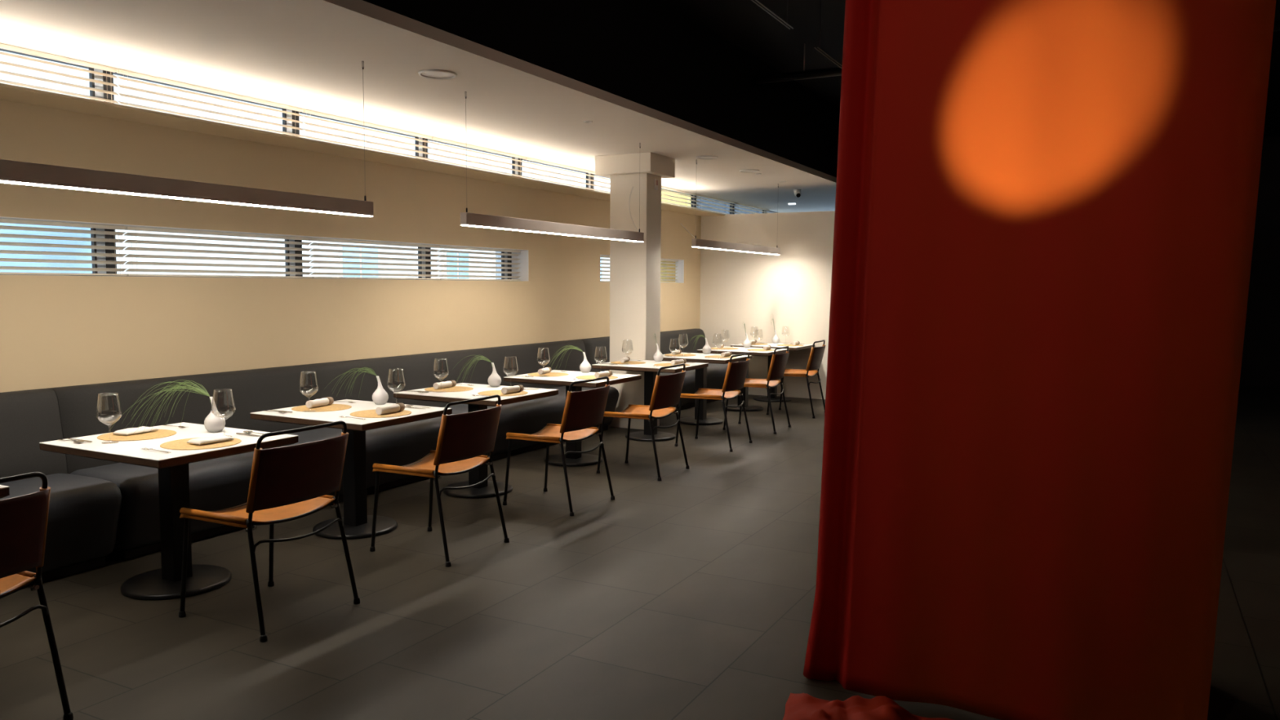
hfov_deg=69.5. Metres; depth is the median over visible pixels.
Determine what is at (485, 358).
grass spray
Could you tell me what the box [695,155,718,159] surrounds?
ceiling speaker
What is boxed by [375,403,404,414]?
rolled napkin
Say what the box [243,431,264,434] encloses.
spoon
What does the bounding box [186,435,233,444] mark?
folded napkin
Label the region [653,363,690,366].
placemat
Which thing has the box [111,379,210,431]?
grass spray
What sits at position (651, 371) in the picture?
dining table
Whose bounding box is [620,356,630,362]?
rolled napkin
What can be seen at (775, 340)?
bud vase
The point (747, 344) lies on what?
bud vase
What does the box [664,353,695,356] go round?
placemat
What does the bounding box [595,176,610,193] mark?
blind
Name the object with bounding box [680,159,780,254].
pendant lamp
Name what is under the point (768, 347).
rolled napkin
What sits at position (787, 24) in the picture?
rail
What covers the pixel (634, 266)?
column
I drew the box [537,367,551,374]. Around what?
rolled napkin
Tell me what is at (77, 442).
spoon
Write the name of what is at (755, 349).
placemat
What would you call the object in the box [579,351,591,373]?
bud vase
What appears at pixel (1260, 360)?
wall
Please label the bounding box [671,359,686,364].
rolled napkin
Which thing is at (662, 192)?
house
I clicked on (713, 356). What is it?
placemat
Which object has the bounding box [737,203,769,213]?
blind
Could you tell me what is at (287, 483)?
dining chair
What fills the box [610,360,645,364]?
placemat
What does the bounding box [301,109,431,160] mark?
blind
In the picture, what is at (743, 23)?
ceiling
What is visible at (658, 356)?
bud vase
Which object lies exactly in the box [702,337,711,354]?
bud vase
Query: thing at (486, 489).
dining table
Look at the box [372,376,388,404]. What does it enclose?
bud vase
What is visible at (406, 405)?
spoon
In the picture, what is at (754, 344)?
placemat
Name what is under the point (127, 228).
blind
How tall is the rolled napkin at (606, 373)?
0.051 m
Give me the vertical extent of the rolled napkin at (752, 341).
0.051 m
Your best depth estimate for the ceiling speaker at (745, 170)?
10.99 m
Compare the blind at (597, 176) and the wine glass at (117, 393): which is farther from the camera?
the blind at (597, 176)
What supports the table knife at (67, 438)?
on the dining table at (165, 582)
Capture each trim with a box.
[0,83,724,216]
[0,216,684,283]
[660,261,675,283]
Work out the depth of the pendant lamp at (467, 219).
7.50 m
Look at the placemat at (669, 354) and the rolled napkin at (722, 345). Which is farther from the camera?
the rolled napkin at (722, 345)
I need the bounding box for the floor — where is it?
[0,385,1279,719]
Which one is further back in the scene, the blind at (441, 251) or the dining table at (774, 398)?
the dining table at (774, 398)
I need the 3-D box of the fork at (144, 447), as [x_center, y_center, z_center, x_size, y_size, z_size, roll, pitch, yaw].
[-2.263,0.422,4.318,0.197,0.006,0.026,3,5,28]
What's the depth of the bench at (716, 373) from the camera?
11.98 m
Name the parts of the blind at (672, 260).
head rail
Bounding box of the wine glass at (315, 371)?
[298,371,318,411]
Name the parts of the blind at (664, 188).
head rail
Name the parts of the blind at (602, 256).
head rail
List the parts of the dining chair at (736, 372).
leg, leg, seat, seat frame, leg, frame, backrest, leg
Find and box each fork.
[140,447,170,453]
[164,424,187,427]
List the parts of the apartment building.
pane, pane, pane, pane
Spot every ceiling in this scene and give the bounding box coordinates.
[0,0,836,213]
[363,0,839,177]
[663,0,1279,137]
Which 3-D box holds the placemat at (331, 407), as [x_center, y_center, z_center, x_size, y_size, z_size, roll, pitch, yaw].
[-2.022,0.304,5.867,0.362,0.004,0.362,3,5,28]
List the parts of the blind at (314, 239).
head rail, rail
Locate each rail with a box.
[751,0,793,29]
[814,0,842,68]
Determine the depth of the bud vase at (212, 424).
4.88 m
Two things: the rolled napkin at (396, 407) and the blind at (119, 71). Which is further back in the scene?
the blind at (119, 71)
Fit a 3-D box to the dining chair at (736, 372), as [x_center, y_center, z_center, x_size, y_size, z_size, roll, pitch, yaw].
[0.723,0.377,8.936,0.616,0.896,0.577,3,5,26]
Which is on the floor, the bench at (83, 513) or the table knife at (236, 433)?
the bench at (83, 513)
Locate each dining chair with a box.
[0,471,73,719]
[177,420,359,642]
[369,394,509,567]
[502,376,614,515]
[595,363,689,480]
[674,352,752,452]
[722,346,791,434]
[766,339,826,417]
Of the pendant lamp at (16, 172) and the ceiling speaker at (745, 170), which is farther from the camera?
the ceiling speaker at (745, 170)
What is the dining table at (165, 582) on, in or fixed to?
on the floor
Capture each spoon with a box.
[57,439,84,443]
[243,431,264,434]
[405,404,431,408]
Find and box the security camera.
[793,189,800,197]
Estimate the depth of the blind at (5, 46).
5.61 m
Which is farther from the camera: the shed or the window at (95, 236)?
the shed
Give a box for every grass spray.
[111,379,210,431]
[324,367,377,397]
[452,355,492,387]
[549,345,583,369]
[690,334,705,349]
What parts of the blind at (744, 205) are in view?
head rail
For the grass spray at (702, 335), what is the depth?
10.70 m
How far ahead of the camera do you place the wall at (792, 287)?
12.86 m
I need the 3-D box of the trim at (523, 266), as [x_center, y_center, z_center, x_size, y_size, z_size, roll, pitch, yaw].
[-2.163,-0.865,8.102,0.409,0.322,11.050,3,5,28]
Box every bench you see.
[0,388,121,584]
[47,339,618,559]
[579,328,737,410]
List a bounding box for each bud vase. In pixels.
[204,396,225,432]
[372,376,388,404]
[488,362,501,386]
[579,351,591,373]
[653,343,663,361]
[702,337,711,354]
[742,333,751,347]
[772,329,779,343]
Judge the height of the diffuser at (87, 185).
0.020 m
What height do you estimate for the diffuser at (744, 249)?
0.020 m
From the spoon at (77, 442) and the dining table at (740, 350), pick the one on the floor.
the dining table at (740, 350)
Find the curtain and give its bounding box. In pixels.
[803,0,1275,719]
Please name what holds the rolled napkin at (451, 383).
on the placemat at (455, 388)
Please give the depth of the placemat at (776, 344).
12.39 m
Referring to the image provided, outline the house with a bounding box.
[661,189,697,208]
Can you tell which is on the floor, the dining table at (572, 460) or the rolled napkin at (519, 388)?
the dining table at (572, 460)
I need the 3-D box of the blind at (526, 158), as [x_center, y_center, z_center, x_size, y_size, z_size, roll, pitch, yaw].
[-0.883,-2.052,10.611,0.045,0.364,1.499,3,5,28]
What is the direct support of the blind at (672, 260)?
attached to the wall at (55, 331)
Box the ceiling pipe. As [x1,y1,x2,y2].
[754,20,1279,84]
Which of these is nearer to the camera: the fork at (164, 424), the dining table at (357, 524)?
the fork at (164, 424)
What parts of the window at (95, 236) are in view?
frame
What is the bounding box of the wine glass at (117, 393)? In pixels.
[95,393,122,444]
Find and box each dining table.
[0,484,9,498]
[39,422,298,599]
[250,399,452,538]
[393,382,558,497]
[503,369,641,466]
[591,359,708,441]
[662,352,751,425]
[697,346,789,411]
[730,342,814,402]
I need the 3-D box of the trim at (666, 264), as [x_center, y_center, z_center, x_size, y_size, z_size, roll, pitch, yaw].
[0.371,-1.244,12.989,0.280,0.316,0.006,3,5,28]
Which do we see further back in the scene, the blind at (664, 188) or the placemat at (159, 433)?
the blind at (664, 188)
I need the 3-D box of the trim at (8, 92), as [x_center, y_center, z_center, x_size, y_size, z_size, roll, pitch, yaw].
[-2.565,-1.549,6.508,0.430,0.018,15.260,3,5,28]
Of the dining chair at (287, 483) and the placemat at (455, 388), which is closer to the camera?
the dining chair at (287, 483)
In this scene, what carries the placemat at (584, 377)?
on the dining table at (572, 460)
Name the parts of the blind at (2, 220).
head rail, rail, ladder cord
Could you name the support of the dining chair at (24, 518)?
on the floor
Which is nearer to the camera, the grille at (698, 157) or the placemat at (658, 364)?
the placemat at (658, 364)
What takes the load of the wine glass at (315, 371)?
on the placemat at (331, 407)
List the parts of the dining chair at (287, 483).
leg, leg, seat, leg, seat frame, frame, backrest, leg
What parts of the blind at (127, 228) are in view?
ladder cord, head rail, rail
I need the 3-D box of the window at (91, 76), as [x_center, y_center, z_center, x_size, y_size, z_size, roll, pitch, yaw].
[-1.811,-1.930,9.052,0.090,0.375,20.400,3,5,28]
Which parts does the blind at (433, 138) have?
head rail, ladder cord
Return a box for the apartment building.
[0,50,610,280]
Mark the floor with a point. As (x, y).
(688, 594)
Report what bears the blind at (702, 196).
attached to the window at (91, 76)
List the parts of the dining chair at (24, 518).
seat frame, seat, frame, backrest, leg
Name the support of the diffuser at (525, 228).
attached to the pendant lamp at (467, 219)
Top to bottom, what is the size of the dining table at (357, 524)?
0.750 m
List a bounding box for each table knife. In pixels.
[66,438,92,442]
[235,432,260,436]
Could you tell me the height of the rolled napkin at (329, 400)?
0.051 m
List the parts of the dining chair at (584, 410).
leg, leg, seat, leg, seat frame, frame, backrest, leg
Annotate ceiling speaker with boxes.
[417,69,457,79]
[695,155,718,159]
[739,168,759,172]
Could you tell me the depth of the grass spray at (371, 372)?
6.04 m
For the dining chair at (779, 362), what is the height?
0.896 m
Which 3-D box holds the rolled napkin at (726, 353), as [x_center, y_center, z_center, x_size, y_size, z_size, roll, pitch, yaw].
[0.963,-0.065,10.286,0.051,0.051,0.213,3,5,28]
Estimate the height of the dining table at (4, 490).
0.750 m
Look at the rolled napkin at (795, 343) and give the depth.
12.29 m
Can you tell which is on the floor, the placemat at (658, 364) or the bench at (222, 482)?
the bench at (222, 482)
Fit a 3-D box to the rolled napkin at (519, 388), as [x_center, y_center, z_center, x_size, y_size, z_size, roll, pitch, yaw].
[-0.925,0.213,6.712,0.051,0.051,0.213,3,5,28]
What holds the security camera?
attached to the ceiling at (308, 55)
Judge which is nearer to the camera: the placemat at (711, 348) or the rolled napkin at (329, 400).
the rolled napkin at (329, 400)
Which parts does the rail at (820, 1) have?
rod, rod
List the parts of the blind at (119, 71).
head rail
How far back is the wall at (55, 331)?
6.70 m
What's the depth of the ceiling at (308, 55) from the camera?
6.18 m
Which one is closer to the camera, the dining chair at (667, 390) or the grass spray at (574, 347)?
the dining chair at (667, 390)
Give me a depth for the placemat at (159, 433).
4.73 m
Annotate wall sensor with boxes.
[653,178,657,190]
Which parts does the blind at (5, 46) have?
head rail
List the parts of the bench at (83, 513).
backrest, seat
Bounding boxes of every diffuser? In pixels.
[0,180,372,217]
[462,224,643,242]
[692,246,775,254]
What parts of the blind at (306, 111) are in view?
head rail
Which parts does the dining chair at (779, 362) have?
leg, leg, seat, leg, frame, backrest, leg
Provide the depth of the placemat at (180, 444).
4.48 m
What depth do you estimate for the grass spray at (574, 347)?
8.31 m
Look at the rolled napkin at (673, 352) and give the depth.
10.51 m
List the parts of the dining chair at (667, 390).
leg, leg, seat, seat frame, leg, frame, backrest, leg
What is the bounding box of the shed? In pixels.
[696,196,772,214]
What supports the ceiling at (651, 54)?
attached to the wall at (1260, 360)
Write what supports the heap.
on the floor
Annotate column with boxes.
[595,151,675,429]
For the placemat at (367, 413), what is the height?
0.004 m
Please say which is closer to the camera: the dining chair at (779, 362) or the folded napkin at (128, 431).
the folded napkin at (128, 431)
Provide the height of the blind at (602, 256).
0.311 m
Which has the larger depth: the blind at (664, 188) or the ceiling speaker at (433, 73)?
the blind at (664, 188)
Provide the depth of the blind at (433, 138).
9.20 m
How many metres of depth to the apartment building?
16.71 m
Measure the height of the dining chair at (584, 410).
0.896 m
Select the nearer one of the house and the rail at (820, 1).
the rail at (820, 1)
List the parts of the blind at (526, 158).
head rail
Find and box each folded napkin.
[112,426,158,435]
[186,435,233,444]
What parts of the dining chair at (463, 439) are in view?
leg, seat, leg, leg, seat frame, frame, backrest, leg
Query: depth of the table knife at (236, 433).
4.80 m
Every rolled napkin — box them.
[305,396,333,408]
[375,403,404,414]
[433,380,456,389]
[501,384,524,394]
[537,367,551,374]
[594,370,612,377]
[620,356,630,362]
[671,349,681,355]
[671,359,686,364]
[717,343,724,348]
[720,351,732,356]
[749,339,756,343]
[763,345,771,350]
[791,341,799,345]
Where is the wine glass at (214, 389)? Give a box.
[211,389,235,436]
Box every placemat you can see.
[97,429,176,440]
[160,437,241,449]
[291,404,351,412]
[350,409,411,417]
[424,386,473,391]
[477,390,528,395]
[527,372,568,376]
[575,375,617,379]
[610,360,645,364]
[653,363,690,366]
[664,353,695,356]
[704,355,737,358]
[711,347,737,349]
[742,342,768,345]
[746,348,774,351]
[776,344,803,346]
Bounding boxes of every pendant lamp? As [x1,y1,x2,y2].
[0,61,373,217]
[460,91,644,242]
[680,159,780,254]
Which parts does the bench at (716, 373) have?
backrest, seat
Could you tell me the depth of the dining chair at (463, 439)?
5.23 m
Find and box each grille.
[421,71,453,77]
[697,156,715,158]
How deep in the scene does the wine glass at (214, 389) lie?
4.71 m
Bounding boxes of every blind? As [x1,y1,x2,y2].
[0,43,119,103]
[0,218,127,275]
[116,69,304,137]
[124,226,313,278]
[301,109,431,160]
[310,237,440,279]
[430,137,526,177]
[437,245,521,280]
[524,157,597,191]
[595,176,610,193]
[600,255,609,281]
[660,259,678,282]
[661,186,700,209]
[698,195,737,214]
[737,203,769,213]
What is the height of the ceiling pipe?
0.340 m
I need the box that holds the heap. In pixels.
[782,693,953,719]
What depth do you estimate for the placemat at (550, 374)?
8.12 m
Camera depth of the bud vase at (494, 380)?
7.13 m
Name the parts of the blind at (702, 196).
head rail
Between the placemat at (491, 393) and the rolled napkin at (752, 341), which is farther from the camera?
the rolled napkin at (752, 341)
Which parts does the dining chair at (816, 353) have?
leg, leg, seat, leg, frame, backrest, leg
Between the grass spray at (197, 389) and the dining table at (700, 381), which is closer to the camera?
the grass spray at (197, 389)
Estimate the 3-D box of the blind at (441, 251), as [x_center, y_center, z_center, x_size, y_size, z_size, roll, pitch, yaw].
[-1.546,-0.937,9.036,0.048,0.311,1.253,3,5,28]
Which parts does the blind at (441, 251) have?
head rail, rail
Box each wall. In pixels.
[0,99,701,392]
[699,210,835,399]
[1239,136,1279,387]
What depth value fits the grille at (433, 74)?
6.05 m
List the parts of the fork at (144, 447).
handle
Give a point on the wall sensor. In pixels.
(655, 181)
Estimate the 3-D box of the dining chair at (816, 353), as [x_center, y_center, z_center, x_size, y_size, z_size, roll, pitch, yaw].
[1.906,0.205,11.155,0.616,0.896,0.577,3,5,26]
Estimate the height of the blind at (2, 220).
0.311 m
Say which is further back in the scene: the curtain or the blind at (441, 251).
the blind at (441, 251)
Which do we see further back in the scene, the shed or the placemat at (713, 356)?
the shed
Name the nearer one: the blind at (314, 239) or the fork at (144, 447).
the fork at (144, 447)
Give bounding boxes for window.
[0,48,778,214]
[0,227,511,280]

